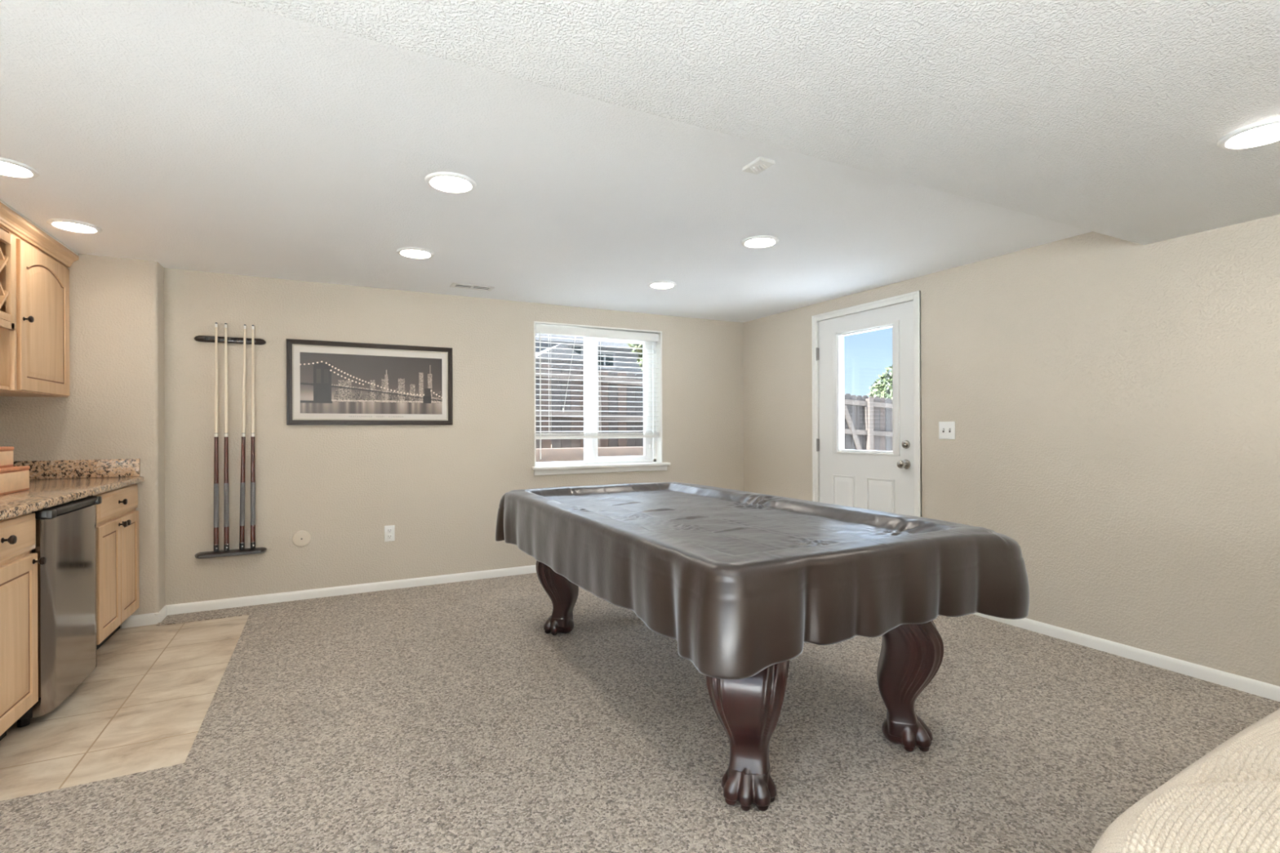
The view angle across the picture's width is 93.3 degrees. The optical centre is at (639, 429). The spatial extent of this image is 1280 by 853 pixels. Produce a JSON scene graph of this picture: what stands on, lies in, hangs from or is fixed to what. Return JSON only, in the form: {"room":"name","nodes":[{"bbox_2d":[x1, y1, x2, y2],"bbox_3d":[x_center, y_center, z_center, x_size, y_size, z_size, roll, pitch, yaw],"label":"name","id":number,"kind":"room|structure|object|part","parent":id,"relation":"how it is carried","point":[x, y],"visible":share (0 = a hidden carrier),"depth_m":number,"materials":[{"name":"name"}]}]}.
{"room":"basement game room","nodes":[
{"label":"basement game room","id":0,"kind":"room"},
{"bbox_2d":[0,253,164,627],"bbox_3d":[-3.349,0.079,3.685,0.720,2.412,0.326,0,0,-27],"label":"wall","id":1,"kind":"structure","parent":0,"point":[113,408],"depth_m":3.62,"materials":[{"name":"paint"}]},
{"bbox_2d":[0,199,78,255],"bbox_3d":[-3.131,-1.020,2.849,0.349,0.014,1.362,0,0,-27],"label":"trim","id":2,"kind":"structure","parent":1,"relation":"attached to","point":[1,201],"depth_m":3.03,"materials":[{"name":"white"}]},
{"bbox_2d":[121,612,157,628],"bbox_3d":[-3.027,1.159,3.658,0.171,0.075,0.013,0,0,-27],"label":"baseboard","id":3,"kind":"structure","parent":1,"relation":"attached to","point":[148,619],"depth_m":3.65,"materials":[{"name":"white wood"}]},
{"bbox_2d":[154,612,161,622],"bbox_3d":[-2.958,1.161,3.707,0.038,0.071,0.038,0,0,-27],"label":"cap","id":4,"kind":"object","parent":1,"relation":"attached to","point":[158,615],"visible":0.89,"depth_m":3.70,"materials":[{"name":"white wood"}]},
{"bbox_2d":[159,605,167,621],"bbox_3d":[-2.983,1.159,3.783,0.013,0.075,0.162,0,0,-27],"label":"baseboard","id":5,"kind":"structure","parent":1,"relation":"attached to","point":[164,611],"depth_m":3.78,"materials":[{"name":"white wood"}]},
{"bbox_2d":[164,267,743,604],"bbox_3d":[-0.968,0.070,4.989,4.708,2.412,0.176,0,0,-27],"label":"wall","id":6,"kind":"structure","parent":0,"point":[442,488],"depth_m":4.40,"materials":[{"name":"paint"}]},
{"bbox_2d":[194,335,266,345],"bbox_3d":[-2.702,-0.588,3.988,0.396,0.038,0.057,0,0,-27],"label":"cue rack","id":7,"kind":"object","parent":6,"relation":"attached to","point":[198,338],"visible":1,"depth_m":3.98,"materials":[{"name":"black wood"}]},
{"bbox_2d":[194,546,266,559],"bbox_3d":[-2.691,0.813,3.976,0.396,0.035,0.084,0,0,-27],"label":"cue rack","id":8,"kind":"object","parent":6,"relation":"attached to","point":[208,554],"visible":1,"depth_m":3.95,"materials":[{"name":"black wood"}]},
{"bbox_2d":[213,322,218,551],"bbox_3d":[-2.761,0.051,3.934,0.032,1.489,0.032,0,0,5],"label":"pool cue","id":9,"kind":"object","parent":8,"relation":"on","point":[215,526],"visible":1,"depth_m":3.93,"materials":[{"name":"brown wood"}]},
{"bbox_2d":[223,323,229,551],"bbox_3d":[-2.711,0.050,3.959,0.032,1.489,0.032,0,0,5],"label":"pool cue","id":10,"kind":"object","parent":8,"relation":"on","point":[226,493],"visible":1,"depth_m":3.95,"materials":[{"name":"brown wood"}]},
{"bbox_2d":[239,324,245,549],"bbox_3d":[-2.630,0.050,4.001,0.044,1.489,0.032,0,0,-27],"label":"pool cue","id":11,"kind":"object","parent":8,"relation":"on","point":[242,522],"visible":1,"depth_m":3.99,"materials":[{"name":"brown wood"}]},
{"bbox_2d":[250,324,255,548],"bbox_3d":[-2.581,0.050,4.026,0.032,1.489,0.032,0,0,5],"label":"pool cue","id":12,"kind":"object","parent":8,"relation":"on","point":[252,432],"visible":1,"depth_m":4.02,"materials":[{"name":"brown wood"}]},
{"bbox_2d":[164,564,536,615],"bbox_3d":[-0.999,1.151,4.883,4.548,0.075,0.013,0,0,-27],"label":"baseboard","id":13,"kind":"structure","parent":6,"relation":"attached to","point":[196,606],"depth_m":4.30,"materials":[{"name":"white wood"}]},
{"bbox_2d":[286,338,453,425],"bbox_3d":[-1.934,-0.326,4.399,1.104,0.592,0.025,0,0,-27],"label":"framed picture","id":14,"kind":"object","parent":6,"relation":"attached to","point":[329,383],"visible":1,"depth_m":4.38,"materials":[{"name":"black wood"},{"name":"paper"},{"name":"glass"}]},
{"bbox_2d":[299,351,442,414],"bbox_3d":[-1.935,-0.324,4.406,0.947,0.424,0.001,0,0,-27],"label":"print","id":15,"kind":"object","parent":14,"relation":"attached to","point":[331,383],"depth_m":4.39},
{"bbox_2d":[384,524,395,541],"bbox_3d":[-1.844,0.767,4.453,0.070,0.116,0.010,0,0,-27],"label":"electrical outlet","id":16,"kind":"object","parent":6,"relation":"attached to","point":[389,531],"visible":1,"depth_m":4.45,"materials":[{"name":"white plastic"}]},
{"bbox_2d":[531,320,671,475],"bbox_3d":[-0.339,-0.255,5.287,1.284,1.267,0.202,0,0,-27],"label":"window","id":17,"kind":"structure","parent":6,"relation":"in","point":[651,460],"depth_m":5.31,"materials":[{"name":"white"}]},
{"bbox_3d":[-0.461,-0.276,5.315,0.060,1.124,0.030,0,0,-27],"label":"sash","id":18,"kind":"part","parent":17,"relation":"part of","materials":[{"name":"white plastic"}]},
{"bbox_3d":[-0.388,-0.285,5.340,1.178,1.182,0.062,0,0,-27],"label":"frame","id":19,"kind":"part","parent":17,"relation":"part of","materials":[{"name":"white plastic"}]},
{"bbox_2d":[535,324,658,458],"bbox_3d":[-0.351,-0.312,5.264,1.158,1.110,0.067,0,0,-27],"label":"window blind","id":20,"kind":"object","parent":17,"relation":"attached to","point":[540,329],"visible":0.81,"depth_m":5.20,"materials":[{"name":"white plastic"}]},
{"bbox_3d":[-0.754,-0.365,5.064,0.002,0.880,0.055,0,0,-27],"label":"ladder cord","id":21,"kind":"part","parent":20,"relation":"part of","materials":[{"name":"white fabric"}]},
{"bbox_3d":[-0.598,-0.476,5.109,0.124,0.660,0.014,0,0,-27],"label":"lift cord","id":22,"kind":"part","parent":20,"relation":"part of","materials":[{"name":"white fabric"}]},
{"bbox_3d":[-0.353,0.057,5.269,1.158,0.050,0.052,0,0,-27],"label":"rail","id":23,"kind":"part","parent":20,"relation":"part of","materials":[{"name":"white plastic"}]},
{"bbox_3d":[-0.353,-0.367,5.269,0.002,0.880,0.055,0,0,-27],"label":"ladder cord","id":24,"kind":"part","parent":20,"relation":"part of","materials":[{"name":"white fabric"}]},
{"bbox_3d":[0.047,-0.368,5.475,0.002,0.880,0.055,0,0,-27],"label":"ladder cord","id":25,"kind":"part","parent":20,"relation":"part of","materials":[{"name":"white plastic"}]},
{"bbox_3d":[-0.332,0.342,5.278,1.284,0.073,0.182,0,0,-27],"label":"sill","id":26,"kind":"part","parent":17,"relation":"part of","materials":[{"name":"white wood"}]},
{"bbox_3d":[-0.159,-0.281,5.427,0.610,1.116,0.044,0,0,-27],"label":"sash","id":27,"kind":"part","parent":17,"relation":"part of","materials":[{"name":"white plastic"}]},
{"bbox_2d":[0,0,1092,322],"bbox_3d":[-0.621,-1.097,3.339,5.588,0.120,3.435,0,0,-27],"label":"ceiling","id":28,"kind":"structure","parent":0,"point":[220,136],"depth_m":2.54,"materials":[{"name":"paint"}]},
{"bbox_2d":[0,157,39,178],"bbox_3d":[-2.494,-1.024,2.365,0.206,0.012,0.206,0,0,-27],"label":"recessed light","id":29,"kind":"object","parent":28,"relation":"in","point":[8,167],"visible":1,"depth_m":2.40,"materials":[{"name":"white plastic"}]},
{"bbox_2d":[46,218,102,234],"bbox_3d":[-2.857,-1.023,3.055,0.206,0.012,0.206,0,0,-27],"label":"recessed light","id":30,"kind":"object","parent":28,"relation":"in","point":[70,225],"visible":1,"depth_m":3.05,"materials":[{"name":"white plastic"}]},
{"bbox_2d":[396,247,434,258],"bbox_3d":[-1.314,-1.029,3.539,0.206,0.012,0.206,0,0,-27],"label":"recessed light","id":31,"kind":"object","parent":28,"relation":"in","point":[410,252],"visible":1,"depth_m":3.54,"materials":[{"name":"white plastic"}]},
{"bbox_2d":[425,172,476,193],"bbox_3d":[-0.794,-1.031,2.538,0.206,0.012,0.206,0,0,-27],"label":"recessed light","id":32,"kind":"object","parent":28,"relation":"in","point":[446,182],"visible":1,"depth_m":2.53,"materials":[{"name":"white plastic"}]},
{"bbox_2d":[449,282,494,291],"bbox_3d":[-1.219,-1.032,4.390,0.298,0.006,0.126,0,0,-27],"label":"ceiling vent","id":33,"kind":"object","parent":28,"relation":"in","point":[453,285],"visible":1,"depth_m":4.39,"materials":[{"name":"white metal"}]},
{"bbox_2d":[647,280,676,288],"bbox_3d":[0.159,-1.035,4.346,0.206,0.012,0.206,0,0,-27],"label":"recessed light","id":34,"kind":"object","parent":28,"relation":"in","point":[660,284],"visible":1,"depth_m":4.34,"materials":[{"name":"white plastic"}]},
{"bbox_2d":[742,156,774,174],"bbox_3d":[0.465,-1.032,2.373,0.076,0.020,0.114,0,0,-27],"label":"ceiling plate","id":35,"kind":"object","parent":28,"relation":"attached to","point":[760,164],"visible":1,"depth_m":2.36,"materials":[{"name":"white"}]},
{"bbox_2d":[748,164,767,172],"bbox_3d":[0.464,-1.025,2.374,0.062,0.004,0.040,0,0,34],"label":"grille","id":36,"kind":"object","parent":35,"relation":"attached to","point":[752,167],"depth_m":2.37,"materials":[{"name":"white"}]},
{"bbox_2d":[741,235,778,248],"bbox_3d":[0.666,-1.037,3.355,0.206,0.012,0.206,0,0,-27],"label":"recessed light","id":37,"kind":"object","parent":28,"relation":"in","point":[762,241],"visible":1,"depth_m":3.35,"materials":[{"name":"white plastic"}]},
{"bbox_2d":[222,0,1279,244],"bbox_3d":[1.370,-1.038,-0.546,5.588,0.254,5.295,0,0,-27],"label":"ceiling","id":38,"kind":"structure","parent":0,"point":[1108,117],"depth_m":1.56,"materials":[{"name":"white paint"}]},
{"bbox_2d":[1217,117,1279,150],"bbox_3d":[1.919,-0.908,1.862,0.206,0.012,0.206,0,0,-27],"label":"recessed light","id":39,"kind":"object","parent":38,"relation":"in","point":[1265,132],"visible":1,"depth_m":1.88,"materials":[{"name":"white plastic"}]},
{"bbox_2d":[743,214,1279,686],"bbox_3d":[3.006,0.054,2.220,0.160,2.412,8.410,0,0,-27],"label":"wall","id":40,"kind":"structure","parent":0,"point":[1113,403],"depth_m":3.14,"materials":[{"name":"paint"}]},
{"bbox_2d":[811,290,921,517],"bbox_3d":[1.736,0.115,4.628,0.225,2.127,1.037,0,0,-27],"label":"door","id":41,"kind":"structure","parent":40,"relation":"in","point":[891,482],"depth_m":4.55,"materials":[{"name":"white wood"}]},
{"bbox_3d":[1.847,0.248,4.248,0.075,0.068,0.068,0,0,-27],"label":"knob","id":42,"kind":"part","parent":41,"relation":"part of","materials":[{"name":"silver metal"}]},
{"bbox_2d":[938,421,955,439],"bbox_3d":[2.010,0.008,3.967,0.020,0.116,0.116,0,0,-27],"label":"light switch","id":43,"kind":"object","parent":40,"relation":"attached to","point":[946,429],"visible":1,"depth_m":3.96,"materials":[{"name":"white plastic"}]},
{"bbox_2d":[973,612,1279,702],"bbox_3d":[3.395,1.134,1.281,0.013,0.075,6.388,0,0,-27],"label":"baseboard","id":44,"kind":"structure","parent":40,"relation":"attached to","point":[1265,690],"depth_m":2.97,"materials":[{"name":"white"}]},
{"bbox_3d":[0.596,1.227,0.983,5.268,0.086,8.410,0,0,-27],"label":"floor","id":45,"kind":"structure","parent":0,"visible":0},
{"bbox_2d":[0,614,248,800],"bbox_3d":[-2.602,1.192,2.793,1.227,0.008,2.139,0,0,-27],"label":"floor tiles","id":46,"kind":"structure","parent":45,"relation":"on","point":[149,693],"depth_m":2.52,"materials":[{"name":"beige tile"}]},
{"bbox_2d":[0,512,46,741],"bbox_3d":[-2.502,0.754,1.982,0.666,0.868,0.612,0,0,-27],"label":"base cabinet","id":47,"kind":"object","parent":46,"relation":"on","point":[19,652],"visible":0.98,"depth_m":2.23,"materials":[{"name":"brown wood"}]},
{"bbox_3d":[-2.227,0.391,2.134,0.036,0.033,0.033,0,0,-27],"label":"knob","id":48,"kind":"part","parent":47,"relation":"part of","materials":[{"name":"brown metal"}]},
{"bbox_3d":[-2.248,0.399,2.116,0.019,0.140,0.594,0,0,-27],"label":"drawer","id":49,"kind":"part","parent":47,"relation":"part of","materials":[{"name":"brown wood"}]},
{"bbox_3d":[-2.247,0.780,2.116,0.019,0.586,0.594,0,0,-27],"label":"door","id":50,"kind":"part","parent":47,"relation":"part of","materials":[{"name":"brown wood"}]},
{"bbox_3d":[-2.340,0.514,2.356,0.036,0.033,0.033,0,0,-27],"label":"knob","id":51,"kind":"part","parent":47,"relation":"part of","materials":[{"name":"brown metal"}]},
{"bbox_2d":[0,458,143,520],"bbox_3d":[-2.827,0.248,2.597,0.653,0.142,2.083,0,0,-27],"label":"countertop","id":52,"kind":"structure","parent":47,"relation":"on","point":[52,483],"depth_m":3.35,"materials":[{"name":"stone"}]},
{"bbox_2d":[0,466,30,495],"bbox_3d":[-2.849,0.227,2.592,0.214,0.111,0.414,0,0,-27],"label":"wooden box","id":53,"kind":"object","parent":52,"relation":"on","point":[13,479],"visible":1,"depth_m":2.68,"materials":[{"name":"brown wood"}]},
{"bbox_2d":[0,446,13,467],"bbox_3d":[-2.861,0.125,2.562,0.184,0.092,0.372,0,0,-27],"label":"wooden box","id":54,"kind":"object","parent":53,"relation":"on","point":[6,452],"visible":1,"depth_m":2.70,"materials":[{"name":"brown wood"}]},
{"bbox_3d":[-2.783,0.130,2.606,0.004,0.062,0.338,0,0,-27],"label":"panel","id":55,"kind":"part","parent":54,"relation":"part of","materials":[{"name":"brown wood"}]},
{"bbox_3d":[-2.862,0.087,2.561,0.183,0.015,0.372,0,0,-27],"label":"lid","id":56,"kind":"part","parent":54,"relation":"part of","materials":[{"name":"brown wood"}]},
{"bbox_3d":[-2.849,0.179,2.591,0.213,0.015,0.414,0,0,-27],"label":"lid","id":57,"kind":"part","parent":53,"relation":"part of","materials":[{"name":"brown wood"}]},
{"bbox_2d":[17,496,102,727],"bbox_3d":[-2.772,0.757,2.541,0.638,0.864,0.600,0,0,-27],"label":"mini fridge","id":58,"kind":"object","parent":46,"relation":"on","point":[66,532],"visible":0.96,"depth_m":2.57,"materials":[{"name":"silver metal"}]},
{"bbox_3d":[-2.518,0.343,2.672,0.064,0.038,0.600,0,0,-27],"label":"handle","id":59,"kind":"part","parent":58,"relation":"part of","materials":[{"name":"black plastic"}]},
{"bbox_2d":[91,484,139,649],"bbox_3d":[-3.124,0.756,3.196,0.666,0.868,0.740,0,0,-27],"label":"base cabinet","id":60,"kind":"object","parent":46,"relation":"on","point":[117,597],"visible":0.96,"depth_m":3.27,"materials":[{"name":"brown wood"}]},
{"bbox_3d":[-2.786,0.782,3.167,0.019,0.586,0.351,0,0,-27],"label":"door","id":61,"kind":"part","parent":60,"relation":"part of","materials":[{"name":"brown wood"}]},
{"bbox_3d":[-2.869,0.401,3.326,0.019,0.140,0.707,0,0,-27],"label":"drawer","id":62,"kind":"part","parent":60,"relation":"part of","materials":[{"name":"brown wood"}]},
{"bbox_3d":[-2.829,0.397,3.309,0.036,0.033,0.033,0,0,-27],"label":"knob","id":63,"kind":"part","parent":60,"relation":"part of","materials":[{"name":"brown metal"}]},
{"bbox_3d":[-2.828,0.520,3.308,0.036,0.033,0.033,0,0,-27],"label":"knob","id":64,"kind":"part","parent":60,"relation":"part of","materials":[{"name":"brown metal"}]},
{"bbox_3d":[-2.858,0.520,3.366,0.036,0.033,0.033,0,0,-27],"label":"knob","id":65,"kind":"part","parent":60,"relation":"part of","materials":[{"name":"brown metal"}]},
{"bbox_3d":[-2.948,0.783,3.483,0.019,0.586,0.352,0,0,-27],"label":"door","id":66,"kind":"part","parent":60,"relation":"part of","materials":[{"name":"brown wood"}]},
{"bbox_2d":[0,573,1279,852],"bbox_3d":[0.596,1.176,0.983,5.268,0.014,8.410,0,0,-27],"label":"floor","id":67,"kind":"structure","parent":45,"relation":"on","point":[446,717],"depth_m":2.23,"materials":[{"name":"grey carpet"}]},
{"bbox_2d":[535,560,943,811],"bbox_3d":[0.243,0.785,2.909,1.200,0.779,2.290,0,0,-27],"label":"pool table","id":68,"kind":"object","parent":67,"relation":"on","point":[748,709],"visible":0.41,"depth_m":2.12,"materials":[{"name":"brown wood"}]},
{"bbox_3d":[-0.457,0.878,3.503,0.255,0.600,0.259,0,0,18],"label":"leg","id":69,"kind":"part","parent":68,"relation":"part of","materials":[{"name":"brown wood"}]},
{"bbox_3d":[0.348,0.875,1.932,0.259,0.600,0.255,0,0,18],"label":"leg","id":70,"kind":"part","parent":68,"relation":"part of","materials":[{"name":"brown wood"}]},
{"bbox_2d":[495,481,1029,679],"bbox_3d":[0.267,0.511,2.910,1.370,0.311,2.435,0,0,-27],"label":"cover","id":71,"kind":"object","parent":68,"relation":"on","point":[740,580],"visible":1,"depth_m":1.99,"materials":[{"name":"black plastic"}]},
{"bbox_3d":[0.984,0.872,2.258,0.255,0.600,0.259,0,0,18],"label":"leg","id":72,"kind":"part","parent":68,"relation":"part of","materials":[{"name":"brown wood"}]},
{"bbox_3d":[1.692,0.905,0.795,1.770,0.520,1.075,0,0,-27],"label":"ottoman","id":73,"kind":"object","parent":67,"relation":"on","visible":0},
{"bbox_2d":[1091,708,1279,852],"bbox_3d":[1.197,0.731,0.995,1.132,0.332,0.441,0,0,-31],"label":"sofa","id":74,"kind":"object","parent":73,"relation":"on","point":[1227,800],"visible":1,"depth_m":0.94,"materials":[{"name":"beige fabric"}]},
{"bbox_3d":[-1.855,0.073,-0.196,0.160,2.412,8.544,0,0,-27],"label":"wall","id":75,"kind":"structure","parent":0,"visible":0},
{"bbox_2d":[0,225,16,390],"bbox_3d":[-2.986,-0.571,2.539,0.322,0.769,0.640,0,0,-27],"label":"wine rack cabinet","id":76,"kind":"object","parent":75,"relation":"attached to","point":[7,242],"visible":1,"depth_m":2.86,"materials":[{"name":"brown wood"}]},
{"bbox_2d":[0,202,79,266],"bbox_3d":[-3.003,-0.978,2.914,0.070,0.068,1.362,0,0,-27],"label":"crown molding","id":77,"kind":"structure","parent":76,"relation":"attached to","point":[10,220],"depth_m":3.06,"materials":[{"name":"brown wood"}]},
{"bbox_2d":[0,231,69,397],"bbox_3d":[-3.276,-0.570,3.146,0.359,0.769,0.696,0,0,-27],"label":"upper cabinet","id":78,"kind":"object","parent":75,"relation":"attached to","point":[42,282],"visible":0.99,"depth_m":3.15,"materials":[{"name":"brown wood"}]},
{"bbox_3d":[-3.004,-0.541,2.970,0.036,0.033,0.033,0,0,-27],"label":"knob","id":79,"kind":"part","parent":78,"relation":"part of","materials":[{"name":"brown metal"}]},
{"label":"outside","id":80,"kind":"structure","parent":0,"visible":0},
{"bbox_3d":[3.247,1.294,15.600,100.000,0.230,104.810,0,0,-27],"label":"ground","id":81,"kind":"structure","parent":80,"visible":0},
{"bbox_2d":[535,343,583,444],"bbox_3d":[-2.485,-0.458,15.919,1.500,3.280,2.600,0,0,-27],"label":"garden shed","id":82,"kind":"object","parent":81,"relation":"on","point":[561,345],"visible":0.12,"depth_m":14.78,"materials":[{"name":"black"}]},
{"bbox_2d":[535,333,605,356],"bbox_3d":[-5.195,-1.597,21.472,5.190,5.580,7.850,0,0,-27],"label":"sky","id":83,"kind":"structure","parent":81,"relation":"on","point":[537,339],"depth_m":18.68,"materials":[{"name":"grey"}]},
{"bbox_3d":[-2.178,-2.319,19.055,0.680,0.560,0.006,0,0,-27],"label":"pane","id":84,"kind":"part","parent":83,"relation":"part of","materials":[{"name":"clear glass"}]},
{"bbox_2d":[535,446,643,462],"bbox_3d":[-3.376,0.729,6.539,11.950,0.953,0.160,0,0,-27],"label":"wall","id":85,"kind":"structure","parent":81,"relation":"on","point":[548,455],"depth_m":7.76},
{"bbox_2d":[597,340,643,402],"bbox_3d":[-1.425,-1.997,26.775,5.740,6.350,7.850,0,0,-27],"label":"neighbor house","id":86,"kind":"structure","parent":81,"relation":"on","point":[612,359],"depth_m":23.10,"materials":[{"name":"black"}]},
{"bbox_3d":[-1.331,-2.598,22.860,0.700,0.450,0.006,0,0,-27],"label":"pane","id":87,"kind":"part","parent":86,"relation":"part of","materials":[{"name":"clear glass"}]},
{"bbox_2d":[626,342,643,370],"bbox_3d":[0.511,-0.825,14.438,1.823,3.999,1.138,0,0,-27],"label":"tree","id":88,"kind":"object","parent":81,"relation":"on","point":[631,345],"visible":0.02,"depth_m":14.15,"materials":[{"name":"green plant"}]},
{"bbox_2d":[535,362,893,453],"bbox_3d":[1.117,0.117,9.329,14.496,2.469,0.117,0,0,-27],"label":"fence","id":89,"kind":"object","parent":81,"relation":"on","point":[868,420],"visible":0.14,"depth_m":8.60,"materials":[{"name":"grey wood"}]},
{"bbox_3d":[-0.612,0.076,8.431,0.090,1.750,0.095,0,0,-27],"label":"post","id":90,"kind":"part","parent":89,"relation":"part of","materials":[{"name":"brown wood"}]},
{"bbox_3d":[1.065,-0.617,9.319,14.400,0.812,0.042,0,0,-27],"label":"rail","id":91,"kind":"part","parent":89,"relation":"part of","materials":[{"name":"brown wood"}]},
{"bbox_3d":[1.067,-0.097,9.319,14.400,0.812,0.042,0,0,-27],"label":"rail","id":92,"kind":"part","parent":89,"relation":"part of","materials":[{"name":"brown wood"}]},
{"bbox_3d":[4.123,0.326,10.857,0.090,1.750,0.095,0,0,-27],"label":"post","id":93,"kind":"part","parent":89,"relation":"part of","materials":[{"name":"white wood"}]},
{"bbox_2d":[866,365,892,399],"bbox_3d":[9.269,-0.845,20.862,3.195,3.970,2.342,0,0,-27],"label":"tree","id":94,"kind":"object","parent":81,"relation":"on","point":[882,387],"visible":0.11,"depth_m":20.30,"materials":[{"name":"green plant"}]}
]}

